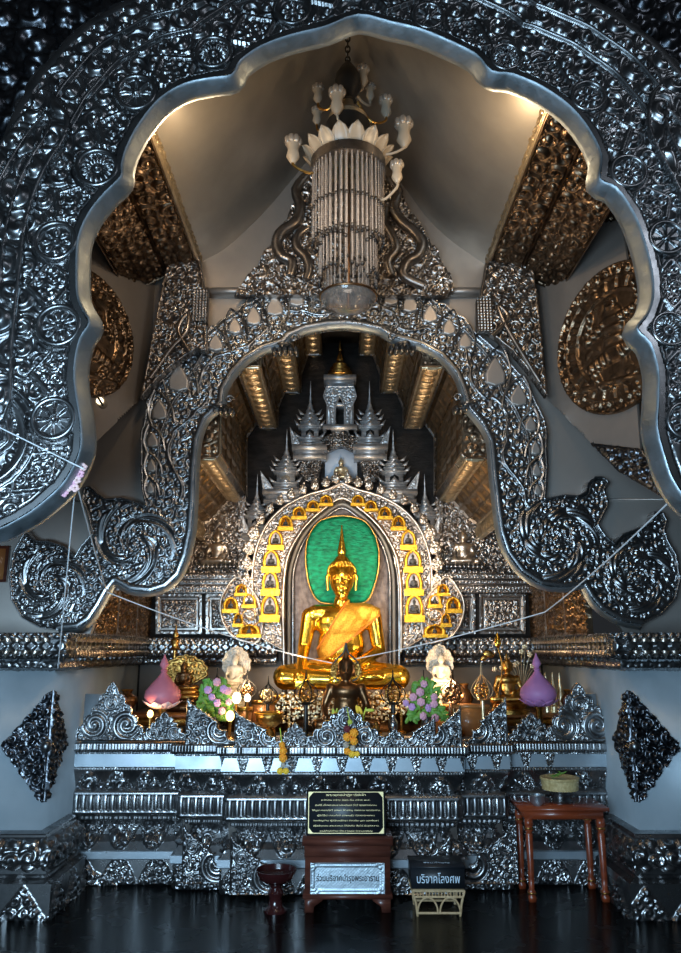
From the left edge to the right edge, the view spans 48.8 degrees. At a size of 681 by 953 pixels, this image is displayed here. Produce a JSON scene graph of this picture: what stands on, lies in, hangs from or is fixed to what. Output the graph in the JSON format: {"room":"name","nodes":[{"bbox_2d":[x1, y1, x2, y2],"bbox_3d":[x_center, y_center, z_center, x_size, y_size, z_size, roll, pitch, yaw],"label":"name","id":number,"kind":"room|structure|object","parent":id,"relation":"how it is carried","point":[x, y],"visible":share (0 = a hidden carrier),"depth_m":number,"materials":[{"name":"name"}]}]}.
{"room":"house of worship","nodes":[
{"label":"house of worship","id":0,"kind":"room"},
{"bbox_2d":[91,241,154,440],"bbox_3d":[-1.877,-1.712,5.489,0.075,3.691,1.922,-7,-15,26],"label":"wall","id":1,"kind":"structure","parent":0,"point":[137,298],"depth_m":5.77,"materials":[{"name":"paint"}]},
{"bbox_2d":[89,271,133,397],"bbox_3d":[-1.803,-1.031,5.340,0.065,0.940,0.940,-7,-15,26],"label":"medallion","id":2,"kind":"object","parent":1,"relation":"attached to","point":[111,364],"visible":0.48,"depth_m":5.54,"materials":[{"name":"metal"}]},
{"bbox_2d":[93,591,152,637],"bbox_3d":[-1.843,0.661,6.525,0.054,1.501,1.691,0,-13,0],"label":"wall","id":3,"kind":"structure","parent":0,"point":[119,617],"depth_m":6.38,"materials":[{"name":"metal"}]},
{"bbox_2d":[136,343,542,723],"bbox_3d":[0.000,0.681,7.432,4.800,5.233,0.112,0,-13,0],"label":"wall","id":4,"kind":"structure","parent":0,"point":[417,444],"depth_m":7.60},
{"bbox_2d":[156,441,246,633],"bbox_3d":[-1.397,0.582,7.348,1.000,1.994,0.122,0,-13,0],"label":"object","id":5,"kind":"object","parent":4,"relation":"attached to","point":[184,601],"visible":0.41,"depth_m":7.21,"materials":[{"name":"silver metal"}]},
{"bbox_2d":[196,527,236,569],"bbox_3d":[-1.194,0.693,7.263,0.392,0.415,0.144,0,-13,0],"label":"statue","id":6,"kind":"object","parent":5,"relation":"attached to","point":[218,558],"visible":1,"depth_m":7.22,"materials":[{"name":"silver metal"}]},
{"bbox_2d":[242,515,266,545],"bbox_3d":[-0.825,0.533,7.257,0.249,0.315,0.300,0,-13,0],"label":"corbel","id":7,"kind":"object","parent":4,"relation":"attached to","point":[245,537],"visible":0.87,"depth_m":7.12,"materials":[{"name":"silver metal"}]},
{"bbox_2d":[240,474,268,532],"bbox_3d":[-0.820,0.270,7.343,0.292,0.608,0.199,0,-13,0],"label":"spire","id":8,"kind":"object","parent":7,"relation":"on","point":[256,509],"visible":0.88,"depth_m":7.26,"materials":[{"name":"silver metal"}]},
{"bbox_2d":[260,471,304,507],"bbox_3d":[-0.570,0.121,7.353,0.426,0.319,0.300,0,-13,0],"label":"corbel","id":9,"kind":"object","parent":4,"relation":"attached to","point":[270,494],"visible":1,"depth_m":7.21,"materials":[{"name":"silver metal"}]},
{"bbox_2d":[269,434,301,488],"bbox_3d":[-0.536,-0.163,7.444,0.328,0.646,0.223,0,-13,0],"label":"spire","id":10,"kind":"object","parent":9,"relation":"on","point":[286,472],"visible":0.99,"depth_m":7.33,"materials":[{"name":"silver metal"}]},
{"bbox_2d":[290,427,326,463],"bbox_3d":[-0.318,-0.313,7.454,0.368,0.322,0.300,0,-13,0],"label":"corbel","id":11,"kind":"object","parent":4,"relation":"attached to","point":[303,452],"visible":1,"depth_m":7.31,"materials":[{"name":"silver metal"}]},
{"bbox_2d":[294,381,325,443],"bbox_3d":[-0.304,-0.630,7.552,0.316,0.707,0.215,0,-13,0],"label":"spire","id":12,"kind":"object","parent":11,"relation":"on","point":[310,428],"visible":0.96,"depth_m":7.44,"materials":[{"name":"silver metal"}]},
{"bbox_2d":[299,431,382,487],"bbox_3d":[0.005,-0.205,7.439,0.828,0.613,0.200,0,-13,0],"label":"niche","id":13,"kind":"object","parent":4,"relation":"attached to","point":[310,470],"visible":0.66,"depth_m":7.44,"materials":[{"name":"white metal"}]},
{"bbox_2d":[323,342,356,435],"bbox_3d":[-0.005,-0.922,7.605,0.340,0.981,0.295,0,-13,0],"label":"shrine tower","id":14,"kind":"object","parent":13,"relation":"on","point":[339,382],"visible":1,"depth_m":7.48,"materials":[{"name":"silver metal"}]},
{"bbox_2d":[281,503,401,694],"bbox_3d":[0.010,1.144,7.202,1.143,1.927,0.092,0,-13,0],"label":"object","id":15,"kind":"object","parent":4,"relation":"attached to","point":[298,596],"visible":0.27,"depth_m":7.20,"materials":[{"name":"grey paint"}]},
{"bbox_2d":[304,515,379,604],"bbox_3d":[0.017,1.196,7.037,0.717,1.690,0.069,0,-13,0],"label":"halo","id":16,"kind":"object","parent":15,"relation":"attached to","point":[322,542],"visible":0.74,"depth_m":7.13,"materials":[{"name":"green metal"}]},
{"bbox_2d":[219,471,464,651],"bbox_3d":[0.014,0.801,7.141,2.274,1.696,0.325,0,-13,0],"label":"arch","id":17,"kind":"object","parent":4,"relation":"attached to","point":[251,608],"visible":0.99,"depth_m":7.01,"materials":[{"name":"silver metal"}]},
{"bbox_2d":[353,427,389,463],"bbox_3d":[0.309,-0.316,7.454,0.369,0.328,0.300,0,-13,0],"label":"corbel","id":18,"kind":"object","parent":4,"relation":"attached to","point":[361,452],"visible":1,"depth_m":7.31,"materials":[{"name":"silver metal"}]},
{"bbox_2d":[354,381,385,443],"bbox_3d":[0.294,-0.630,7.552,0.316,0.707,0.215,0,-13,0],"label":"spire","id":19,"kind":"object","parent":18,"relation":"on","point":[369,428],"visible":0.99,"depth_m":7.44,"materials":[{"name":"silver metal"}]},
{"bbox_2d":[376,471,419,507],"bbox_3d":[0.559,0.124,7.352,0.423,0.313,0.300,0,-13,0],"label":"corbel","id":20,"kind":"object","parent":4,"relation":"attached to","point":[411,491],"visible":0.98,"depth_m":7.21,"materials":[{"name":"silver metal"}]},
{"bbox_2d":[378,433,410,488],"bbox_3d":[0.526,-0.163,7.444,0.328,0.646,0.223,0,-13,0],"label":"spire","id":21,"kind":"object","parent":20,"relation":"on","point":[393,472],"visible":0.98,"depth_m":7.33,"materials":[{"name":"silver metal"}]},
{"bbox_2d":[416,515,439,545],"bbox_3d":[0.835,0.536,7.256,0.247,0.309,0.300,0,-13,0],"label":"corbel","id":22,"kind":"object","parent":4,"relation":"attached to","point":[418,535],"visible":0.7,"depth_m":7.12,"materials":[{"name":"silver metal"}]},
{"bbox_2d":[413,474,441,532],"bbox_3d":[0.830,0.270,7.343,0.292,0.608,0.199,0,-13,0],"label":"spire","id":23,"kind":"object","parent":22,"relation":"on","point":[425,508],"visible":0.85,"depth_m":7.26,"materials":[{"name":"silver metal"}]},
{"bbox_2d":[434,438,531,633],"bbox_3d":[1.398,0.582,7.348,1.001,1.994,0.122,0,-13,0],"label":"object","id":24,"kind":"object","parent":4,"relation":"attached to","point":[501,592],"visible":0.55,"depth_m":7.21,"materials":[{"name":"silver metal"}]},
{"bbox_2d":[444,527,484,569],"bbox_3d":[1.193,0.693,7.263,0.392,0.415,0.145,0,-13,0],"label":"statue","id":25,"kind":"object","parent":24,"relation":"attached to","point":[466,553],"visible":1,"depth_m":7.22,"materials":[{"name":"silver metal"}]},
{"bbox_2d":[0,885,680,952],"bbox_3d":[0.000,2.195,2.160,12.000,0.100,11.200,0,-13,0],"label":"floor","id":26,"kind":"structure","parent":0,"point":[119,918],"depth_m":4.48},
{"bbox_2d":[0,665,137,921],"bbox_3d":[-2.975,2.232,5.837,2.449,1.490,2.319,0,-13,0],"label":"pier","id":27,"kind":"object","parent":26,"relation":"on","point":[42,868],"visible":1,"depth_m":4.91,"materials":[{"name":"paint"}]},
{"bbox_2d":[1,690,68,802],"bbox_3d":[-2.052,1.793,5.048,0.335,0.696,0.354,0,-13,0],"label":"corner lozenge","id":28,"kind":"object","parent":27,"relation":"attached to","point":[36,747],"visible":1,"depth_m":4.92,"materials":[{"name":"silver metal"}]},
{"bbox_2d":[256,863,296,914],"bbox_3d":[-0.410,2.619,4.751,0.262,0.244,0.262,0,-13,0],"label":"pedestal bowl","id":29,"kind":"object","parent":26,"relation":"on","point":[275,875],"visible":1,"depth_m":4.71,"materials":[{"name":"red paint"}]},
{"bbox_2d":[72,681,608,894],"bbox_3d":[0.043,2.333,6.027,3.930,1.378,1.863,0,-13,0],"label":"altar","id":30,"kind":"object","parent":26,"relation":"on","point":[192,806],"visible":0.84,"depth_m":5.26,"materials":[{"name":"metal"}]},
{"bbox_2d":[143,654,182,716],"bbox_3d":[-1.376,1.692,5.787,0.301,0.626,0.305,0,-13,0],"label":"candle","id":31,"kind":"object","parent":30,"relation":"on","point":[163,694],"visible":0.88,"depth_m":5.71,"materials":[{"name":"pink wax"}]},
{"bbox_2d":[132,708,226,725],"bbox_3d":[-1.363,2.071,6.372,0.755,0.152,0.750,0,-13,0],"label":"table","id":32,"kind":"object","parent":30,"relation":"on","point":[179,717],"visible":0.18,"depth_m":6.03,"materials":[{"name":"orange wood"}]},
{"bbox_2d":[121,689,137,711],"bbox_3d":[-1.779,1.867,6.240,0.186,0.183,0.183,0,-13,0],"label":"urn","id":33,"kind":"object","parent":32,"relation":"on","point":[132,699],"visible":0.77,"depth_m":6.21,"materials":[{"name":"brown metal"}]},
{"bbox_2d":[170,624,179,658],"bbox_3d":[-1.451,1.657,6.545,0.100,0.730,0.100,0,-13,0],"label":"figurine","id":34,"kind":"object","parent":32,"relation":"on","point":[175,640],"visible":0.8,"depth_m":6.56,"materials":[{"name":"gold metal"}]},
{"bbox_2d":[166,654,208,711],"bbox_3d":[-1.336,1.753,6.389,0.390,0.472,0.199,0,-13,0],"label":"statue","id":35,"kind":"object","parent":32,"relation":"on","point":[185,670],"visible":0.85,"depth_m":6.44,"materials":[{"name":"brown metal"}]},
{"bbox_2d":[166,654,208,683],"bbox_3d":[-1.336,1.661,6.480,0.390,0.251,0.044,0,-13,0],"label":"hood","id":36,"kind":"object","parent":35,"relation":"attached to","point":[197,668],"depth_m":6.47,"materials":[{"name":"gold metal"}]},
{"bbox_2d":[196,677,233,728],"bbox_3d":[-0.968,1.770,5.748,0.305,0.456,0.155,0,-13,0],"label":"flower bouquet","id":37,"kind":"object","parent":30,"relation":"on","point":[211,704],"visible":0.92,"depth_m":5.72,"materials":[{"name":"green plant"}]},
{"bbox_2d":[237,670,256,706],"bbox_3d":[-0.757,1.817,6.046,0.158,0.498,0.138,0,-13,0],"label":"finial","id":38,"kind":"object","parent":30,"relation":"on","point":[243,691],"visible":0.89,"depth_m":6.06,"materials":[{"name":"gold metal"}]},
{"bbox_2d":[251,700,276,727],"bbox_3d":[-0.624,1.957,6.116,0.199,0.258,0.116,0,-13,0],"label":"wooden box","id":39,"kind":"object","parent":30,"relation":"on","point":[257,705],"visible":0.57,"depth_m":6.08,"materials":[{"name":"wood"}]},
{"bbox_2d":[258,676,277,710],"bbox_3d":[-0.579,1.821,5.963,0.156,0.454,0.137,0,-13,0],"label":"finial","id":40,"kind":"object","parent":30,"relation":"on","point":[265,691],"visible":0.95,"depth_m":5.96,"materials":[{"name":"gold metal"}]},
{"bbox_2d":[255,711,283,735],"bbox_3d":[-0.553,1.919,5.796,0.226,0.187,0.225,0,-13,0],"label":"bowl","id":41,"kind":"object","parent":30,"relation":"on","point":[269,720],"visible":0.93,"depth_m":5.73,"materials":[{"name":"gold metal"}]},
{"bbox_2d":[277,728,288,774],"bbox_3d":[-0.392,1.885,5.148,0.086,0.304,0.061,0,-13,0],"label":"garland","id":42,"kind":"object","parent":30,"relation":"hanging from","point":[282,750],"visible":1,"depth_m":5.12,"materials":[{"name":"yellow plant"}]},
{"bbox_2d":[276,690,303,733],"bbox_3d":[-0.414,1.913,6.098,0.248,0.335,0.100,0,-13,0],"label":"tree","id":43,"kind":"object","parent":30,"relation":"on","point":[292,700],"visible":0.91,"depth_m":6.09,"materials":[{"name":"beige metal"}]},
{"bbox_2d":[293,670,317,735],"bbox_3d":[-0.267,1.750,5.774,0.193,0.505,0.169,0,-13,0],"label":"finial","id":44,"kind":"object","parent":30,"relation":"on","point":[302,689],"visible":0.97,"depth_m":5.75,"materials":[{"name":"black metal"}]},
{"bbox_2d":[302,691,333,733],"bbox_3d":[-0.179,1.912,6.098,0.264,0.337,0.100,0,-13,0],"label":"tree","id":45,"kind":"object","parent":30,"relation":"on","point":[319,693],"visible":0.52,"depth_m":6.08,"materials":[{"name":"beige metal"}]},
{"bbox_2d":[227,692,422,731],"bbox_3d":[0.000,2.045,6.601,1.900,0.324,0.855,0,-13,0],"label":"flowers","id":46,"kind":"object","parent":30,"relation":"on","point":[410,726],"visible":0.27,"depth_m":6.23,"materials":[{"name":"brown"}]},
{"bbox_2d":[220,645,250,712],"bbox_3d":[-0.891,1.702,6.325,0.248,0.543,0.188,0,-13,0],"label":"statue","id":47,"kind":"object","parent":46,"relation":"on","point":[236,661],"visible":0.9,"depth_m":6.32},
{"bbox_2d":[222,645,250,676],"bbox_3d":[-0.891,1.586,6.426,0.248,0.271,0.044,0,-13,0],"label":"hood","id":48,"kind":"object","parent":47,"relation":"attached to","point":[244,660],"depth_m":6.42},
{"bbox_2d":[273,525,409,689],"bbox_3d":[0.005,1.145,6.707,1.181,1.468,0.661,0,-13,0],"label":"statue","id":49,"kind":"object","parent":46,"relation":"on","point":[339,623],"visible":0.85,"depth_m":6.61,"materials":[{"name":"gold metal"}]},
{"bbox_2d":[425,643,455,703],"bbox_3d":[0.849,1.693,6.324,0.239,0.559,0.195,0,-13,0],"label":"statue","id":50,"kind":"object","parent":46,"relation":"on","point":[439,660],"visible":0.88,"depth_m":6.33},
{"bbox_2d":[425,643,453,676],"bbox_3d":[0.849,1.576,6.428,0.239,0.282,0.044,0,-13,0],"label":"hood","id":51,"kind":"object","parent":50,"relation":"attached to","point":[431,659],"depth_m":6.42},
{"bbox_2d":[312,643,379,729],"bbox_3d":[0.043,1.665,5.868,0.526,0.714,0.294,0,-13,0],"label":"statue","id":52,"kind":"object","parent":30,"relation":"on","point":[345,692],"visible":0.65,"depth_m":5.85,"materials":[{"name":"brown metal"}]},
{"bbox_2d":[343,708,359,757],"bbox_3d":[0.075,1.768,5.174,0.120,0.328,0.066,0,-13,0],"label":"garland","id":53,"kind":"object","parent":30,"relation":"hanging from","point":[354,732],"visible":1,"depth_m":5.15,"materials":[{"name":"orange plant"}]},
{"bbox_2d":[360,690,390,733],"bbox_3d":[0.292,1.909,6.098,0.264,0.342,0.100,0,-13,0],"label":"tree","id":54,"kind":"object","parent":30,"relation":"on","point":[376,691],"visible":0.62,"depth_m":6.09,"materials":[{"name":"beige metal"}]},
{"bbox_2d":[381,670,405,735],"bbox_3d":[0.406,1.750,5.774,0.193,0.505,0.169,0,-13,0],"label":"finial","id":55,"kind":"object","parent":30,"relation":"on","point":[389,688],"visible":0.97,"depth_m":5.76,"materials":[{"name":"black metal"}]},
{"bbox_2d":[389,688,410,733],"bbox_3d":[0.495,1.901,6.100,0.194,0.360,0.100,0,-13,0],"label":"tree","id":56,"kind":"object","parent":30,"relation":"on","point":[401,730],"visible":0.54,"depth_m":6.08,"materials":[{"name":"gold metal"}]},
{"bbox_2d":[403,676,448,725],"bbox_3d":[0.653,1.768,5.749,0.360,0.460,0.161,0,-13,0],"label":"flower bouquet","id":57,"kind":"object","parent":30,"relation":"on","point":[431,704],"visible":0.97,"depth_m":5.72,"materials":[{"name":"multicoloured plant"}]},
{"bbox_2d":[441,670,465,736],"bbox_3d":[0.890,1.784,5.910,0.197,0.502,0.173,0,-13,0],"label":"finial","id":58,"kind":"object","parent":30,"relation":"on","point":[450,698],"visible":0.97,"depth_m":5.90,"materials":[{"name":"brown metal"}]},
{"bbox_2d":[450,703,488,736],"bbox_3d":[1.023,1.920,5.919,0.290,0.240,0.116,0,-13,0],"label":"pot","id":59,"kind":"object","parent":30,"relation":"on","point":[470,712],"visible":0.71,"depth_m":5.88,"materials":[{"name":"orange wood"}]},
{"bbox_2d":[471,662,493,719],"bbox_3d":[1.116,1.749,5.897,0.180,0.564,0.158,0,-13,0],"label":"finial","id":60,"kind":"object","parent":30,"relation":"on","point":[487,689],"visible":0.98,"depth_m":5.89,"materials":[{"name":"gold metal"}]},
{"bbox_2d":[488,708,556,725],"bbox_3d":[1.363,2.071,6.372,0.755,0.152,0.750,0,-13,0],"label":"table","id":61,"kind":"object","parent":30,"relation":"on","point":[512,720],"visible":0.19,"depth_m":6.03,"materials":[{"name":"orange wood"}]},
{"bbox_2d":[456,683,473,702],"bbox_3d":[1.026,1.833,6.206,0.151,0.233,0.149,0,-13,0],"label":"urn","id":62,"kind":"object","parent":61,"relation":"on","point":[468,698],"visible":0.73,"depth_m":6.16,"materials":[{"name":"brown metal"}]},
{"bbox_2d":[481,633,502,709],"bbox_3d":[1.244,1.611,6.155,0.178,0.647,0.058,0,-13,0],"label":"stem","id":63,"kind":"object","parent":61,"relation":"on","point":[497,642],"visible":0.98,"depth_m":6.18,"materials":[{"name":"gold metal"}]},
{"bbox_2d":[488,653,529,714],"bbox_3d":[1.382,1.705,6.195,0.340,0.477,0.340,0,-13,0],"label":"seated statue","id":64,"kind":"object","parent":61,"relation":"on","point":[514,706],"visible":0.84,"depth_m":6.14,"materials":[{"name":"gold metal"}]},
{"bbox_2d":[492,644,541,707],"bbox_3d":[1.528,1.710,6.389,0.470,0.557,0.116,0,-13,0],"label":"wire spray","id":65,"kind":"object","parent":61,"relation":"on","point":[521,651],"visible":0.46,"depth_m":6.39,"materials":[{"name":"gold metal"}]},
{"bbox_2d":[519,653,558,722],"bbox_3d":[1.522,1.688,5.788,0.301,0.634,0.305,0,-13,0],"label":"ornament","id":66,"kind":"object","parent":30,"relation":"on","point":[537,692],"visible":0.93,"depth_m":5.72,"materials":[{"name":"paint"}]},
{"bbox_2d":[302,829,392,912],"bbox_3d":[0.044,2.551,4.870,0.577,0.431,0.280,0,-13,0],"label":"box","id":67,"kind":"object","parent":26,"relation":"on","point":[336,867],"visible":1,"depth_m":4.76,"materials":[{"name":"brown wood"}]},
{"bbox_2d":[306,789,385,835],"bbox_3d":[0.035,2.192,4.898,0.515,0.277,0.057,0,-13,0],"label":"plaque","id":68,"kind":"object","parent":67,"relation":"on","point":[329,812],"visible":1,"depth_m":4.89,"materials":[{"name":"black paint"}]},
{"bbox_2d":[408,879,465,916],"bbox_3d":[0.609,2.670,4.760,0.338,0.152,0.256,0,-13,0],"label":"stand","id":69,"kind":"object","parent":26,"relation":"on","point":[455,896],"visible":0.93,"depth_m":4.65,"materials":[{"name":"beige wood"}]},
{"bbox_2d":[407,856,464,888],"bbox_3d":[0.609,2.524,4.790,0.339,0.130,0.260,0,-13,0],"label":"box","id":70,"kind":"object","parent":69,"relation":"on","point":[425,872],"visible":1,"depth_m":4.67,"materials":[{"name":"black paint"}]},
{"bbox_2d":[509,798,609,902],"bbox_3d":[1.495,2.531,5.108,0.590,0.578,0.365,0,-13,0],"label":"side table","id":71,"kind":"object","parent":26,"relation":"on","point":[586,809],"visible":0.96,"depth_m":5.01,"materials":[{"name":"red wood"}]},
{"bbox_2d":[549,791,572,803],"bbox_3d":[1.524,2.213,5.194,0.177,0.078,0.170,0,-13,0],"label":"tray","id":72,"kind":"object","parent":71,"relation":"on","point":[556,797],"visible":0.7,"depth_m":5.14,"materials":[{"name":"silver metal"}]},
{"bbox_2d":[540,774,579,791],"bbox_3d":[1.524,2.132,5.213,0.268,0.084,0.268,0,-13,0],"label":"straw basket","id":73,"kind":"object","parent":72,"relation":"on","point":[565,782],"visible":0.96,"depth_m":5.12,"materials":[{"name":"beige wicker"}]},
{"bbox_2d":[543,665,680,921],"bbox_3d":[2.975,2.232,5.837,2.449,1.490,2.319,0,-13,0],"label":"pier","id":74,"kind":"object","parent":26,"relation":"on","point":[643,839],"visible":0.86,"depth_m":4.89,"materials":[{"name":"paint"}]},
{"bbox_2d":[612,690,679,802],"bbox_3d":[2.044,1.796,5.057,0.332,0.697,0.356,1,-13,-4],"label":"corner lozenge","id":75,"kind":"object","parent":74,"relation":"attached to","point":[644,747],"visible":1,"depth_m":4.92,"materials":[{"name":"silver metal"}]},
{"bbox_2d":[0,162,680,633],"bbox_3d":[-0.006,-1.161,6.044,9.848,5.128,0.050,0,-13,0],"label":"wall","id":76,"kind":"structure","parent":0,"point":[115,472],"depth_m":5.78,"materials":[{"name":"paint"}]},
{"bbox_2d":[0,546,9,581],"bbox_3d":[-2.600,0.650,5.567,0.261,0.267,0.030,0,-13,0],"label":"framed picture","id":77,"kind":"object","parent":76,"relation":"attached to","point":[4,550],"visible":1,"depth_m":5.56,"materials":[{"name":"brown wood"}]},
{"bbox_2d":[205,287,238,297],"bbox_3d":[-0.870,-1.480,6.041,0.468,0.044,0.100,0,-13,0],"label":"trim","id":78,"kind":"structure","parent":76,"relation":"attached to","point":[215,292],"depth_m":6.00,"materials":[{"name":"metal"}]},
{"bbox_2d":[0,632,680,671],"bbox_3d":[0.000,1.412,6.040,8.400,0.256,2.294,0,-13,0],"label":"crown molding","id":79,"kind":"structure","parent":76,"relation":"attached to","point":[18,651],"depth_m":5.71,"materials":[{"name":"silver metal"}]},
{"bbox_2d":[9,298,680,632],"bbox_3d":[0.031,-0.287,5.755,4.891,2.941,0.178,0,-13,0],"label":"arch","id":80,"kind":"object","parent":79,"relation":"on","point":[552,544],"visible":0.92,"depth_m":5.59,"materials":[{"name":"silver metal"}]},
{"bbox_2d":[234,173,452,299],"bbox_3d":[0.025,-2.190,6.069,1.727,1.580,0.146,0,-13,0],"label":"pediment","id":81,"kind":"object","parent":80,"relation":"attached to","point":[410,266],"visible":0.51,"depth_m":5.94,"materials":[{"name":"silver metal"}]},
{"bbox_2d":[447,287,480,297],"bbox_3d":[0.996,-1.480,6.041,0.382,0.044,0.100,0,-13,0],"label":"trim","id":82,"kind":"structure","parent":76,"relation":"attached to","point":[458,292],"depth_m":6.00,"materials":[{"name":"metal"}]},
{"bbox_2d":[0,0,680,139],"bbox_3d":[0.477,-2.481,4.233,9.552,5.129,0.114,0,-13,0],"label":"wall","id":83,"kind":"structure","parent":0,"point":[30,30],"depth_m":4.21,"materials":[{"name":"silver metal"}]},
{"bbox_2d":[0,0,680,542],"bbox_3d":[0.023,-1.361,3.840,5.242,3.615,0.134,0,-13,0],"label":"arch","id":84,"kind":"object","parent":83,"relation":"attached to","point":[121,73],"visible":0.99,"depth_m":3.91,"materials":[{"name":"silver metal"}]},
{"bbox_2d":[0,88,71,424],"bbox_3d":[-1.691,-1.086,3.719,0.584,1.932,0.086,0,-13,0],"label":"ornament","id":85,"kind":"object","parent":84,"relation":"attached to","point":[29,147],"visible":0.98,"depth_m":3.78,"materials":[{"name":"silver metal"}]},
{"bbox_2d":[57,496,74,667],"bbox_3d":[-1.550,0.660,4.220,0.007,0.852,1.795,5,-14,-20],"label":"string","id":86,"kind":"object","parent":84,"relation":"hanging from","point":[74,496],"visible":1,"depth_m":4.05,"materials":[{"name":"white fabric"}]},
{"bbox_2d":[62,463,87,496],"bbox_3d":[-1.240,0.016,3.487,0.121,0.165,0.012,0,-13,0],"label":"garland","id":87,"kind":"object","parent":84,"relation":"attached to","point":[75,482],"visible":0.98,"depth_m":3.48,"materials":[{"name":"pink plant"}]},
{"bbox_2d":[78,490,331,662],"bbox_3d":[-1.142,0.845,5.050,1.066,0.847,3.219,-5,-14,20],"label":"string","id":88,"kind":"object","parent":84,"relation":"hanging from","point":[78,490],"visible":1,"depth_m":5.43,"materials":[{"name":"white fabric"}]},
{"bbox_2d":[351,503,666,659],"bbox_3d":[1.104,0.851,5.016,0.710,0.788,3.367,7,-15,-26],"label":"string","id":89,"kind":"object","parent":84,"relation":"hanging from","point":[665,505],"visible":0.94,"depth_m":5.03,"materials":[{"name":"white fabric"}]},
{"bbox_2d":[643,84,680,205],"bbox_3d":[1.865,-1.095,3.721,0.572,1.954,0.086,0,-13,0],"label":"crest","id":90,"kind":"object","parent":84,"relation":"attached to","point":[662,118],"visible":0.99,"depth_m":3.86,"materials":[{"name":"silver metal"}]},
{"bbox_2d":[196,331,494,540],"bbox_3d":[0.000,-0.819,6.855,3.680,2.592,1.717,0,-13,0],"label":"ceiling","id":91,"kind":"structure","parent":0,"point":[425,392],"depth_m":6.83,"materials":[{"name":"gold metal"}]},
{"bbox_2d":[157,35,539,263],"bbox_3d":[0.024,-2.683,5.329,2.318,1.463,2.030,0,-13,0],"label":"ceiling","id":92,"kind":"structure","parent":0,"point":[228,162],"depth_m":5.37,"materials":[{"name":"paint"}]},
{"bbox_2d":[95,130,201,284],"bbox_3d":[-1.423,-1.846,5.120,0.608,0.357,1.900,0,-13,0],"label":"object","id":93,"kind":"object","parent":92,"relation":"attached to","point":[150,230],"depth_m":5.33,"materials":[{"name":"metal"}]},
{"bbox_2d":[141,256,209,401],"bbox_3d":[-1.268,-1.192,5.824,0.483,1.245,0.112,0,-13,0],"label":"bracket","id":94,"kind":"object","parent":93,"relation":"hanging from","point":[180,331],"visible":0.97,"depth_m":5.79,"materials":[{"name":"silver metal"}]},
{"bbox_2d":[284,37,413,315],"bbox_3d":[0.083,-2.213,5.100,0.728,2.338,0.656,-9,-16,34],"label":"chandelier","id":95,"kind":"object","parent":92,"relation":"hanging from","point":[348,157],"visible":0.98,"depth_m":4.95,"materials":[{"name":"white glass"}]},
{"bbox_2d":[286,140,299,163],"bbox_3d":[-0.320,-2.168,5.040,0.092,0.142,0.090,0,-13,0],"label":"shade","id":96,"kind":"object","parent":95,"relation":"attached to","point":[292,156],"depth_m":5.01,"materials":[{"name":"beige glass"}]},
{"bbox_2d":[330,91,343,114],"bbox_3d":[-0.024,-2.494,5.034,0.092,0.142,0.090,0,-13,0],"label":"lampshade","id":97,"kind":"object","parent":95,"relation":"attached to","point":[337,107],"depth_m":5.01,"materials":[{"name":"beige glass"}]},
{"bbox_2d":[358,68,367,86],"bbox_3d":[0.161,-2.841,5.361,0.075,0.116,0.073,0,-13,0],"label":"lampshade","id":98,"kind":"object","parent":95,"relation":"attached to","point":[363,72],"depth_m":5.34,"materials":[{"name":"beige glass"}]},
{"bbox_2d":[381,99,391,117],"bbox_3d":[0.323,-2.602,5.326,0.078,0.120,0.076,0,-13,0],"label":"shade","id":99,"kind":"object","parent":95,"relation":"attached to","point":[386,112],"depth_m":5.30,"materials":[{"name":"beige glass"}]},
{"bbox_2d":[391,164,402,183],"bbox_3d":[0.370,-1.973,4.913,0.073,0.113,0.072,0,-13,0],"label":"shade","id":100,"kind":"object","parent":95,"relation":"attached to","point":[396,169],"depth_m":4.89,"materials":[{"name":"beige glass"}]},
{"bbox_2d":[397,122,411,148],"bbox_3d":[0.433,-2.308,5.104,0.101,0.156,0.098,0,-13,0],"label":"shade","id":101,"kind":"object","parent":95,"relation":"attached to","point":[403,128],"depth_m":5.07,"materials":[{"name":"beige glass"}]},
{"bbox_2d":[485,109,609,286],"bbox_3d":[1.470,-1.846,5.120,0.608,0.357,1.900,0,-13,0],"label":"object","id":102,"kind":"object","parent":92,"relation":"attached to","point":[549,220],"depth_m":5.13,"materials":[{"name":"metal"}]},
{"bbox_2d":[475,259,547,398],"bbox_3d":[1.310,-1.195,5.825,0.506,1.206,0.112,0,-13,0],"label":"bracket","id":103,"kind":"object","parent":102,"relation":"hanging from","point":[506,307],"visible":0.94,"depth_m":5.81,"materials":[{"name":"silver metal"}]},
{"bbox_2d":[528,586,593,637],"bbox_3d":[1.843,0.661,6.524,0.054,1.501,1.691,0,-13,0],"label":"wall","id":104,"kind":"structure","parent":0,"point":[572,615],"depth_m":6.27,"materials":[{"name":"metal"}]},
{"bbox_2d":[536,211,641,448],"bbox_3d":[1.968,-1.668,5.468,0.075,3.551,1.704,7,-15,-26],"label":"wall","id":105,"kind":"structure","parent":0,"point":[609,246],"depth_m":5.56,"materials":[{"name":"paint"}]},
{"bbox_2d":[557,259,641,414],"bbox_3d":[1.914,-0.976,5.274,0.065,1.090,1.090,7,-15,-26],"label":"medallion","id":106,"kind":"object","parent":105,"relation":"attached to","point":[601,375],"visible":0.69,"depth_m":5.35,"materials":[{"name":"metal"}]},
{"bbox_2d":[591,443,661,496],"bbox_3d":[1.950,-0.045,5.004,0.054,0.531,0.674,7,-15,-26],"label":"fillet","id":107,"kind":"object","parent":105,"relation":"attached to","point":[632,463],"visible":0.72,"depth_m":5.00,"materials":[{"name":"silver metal"}]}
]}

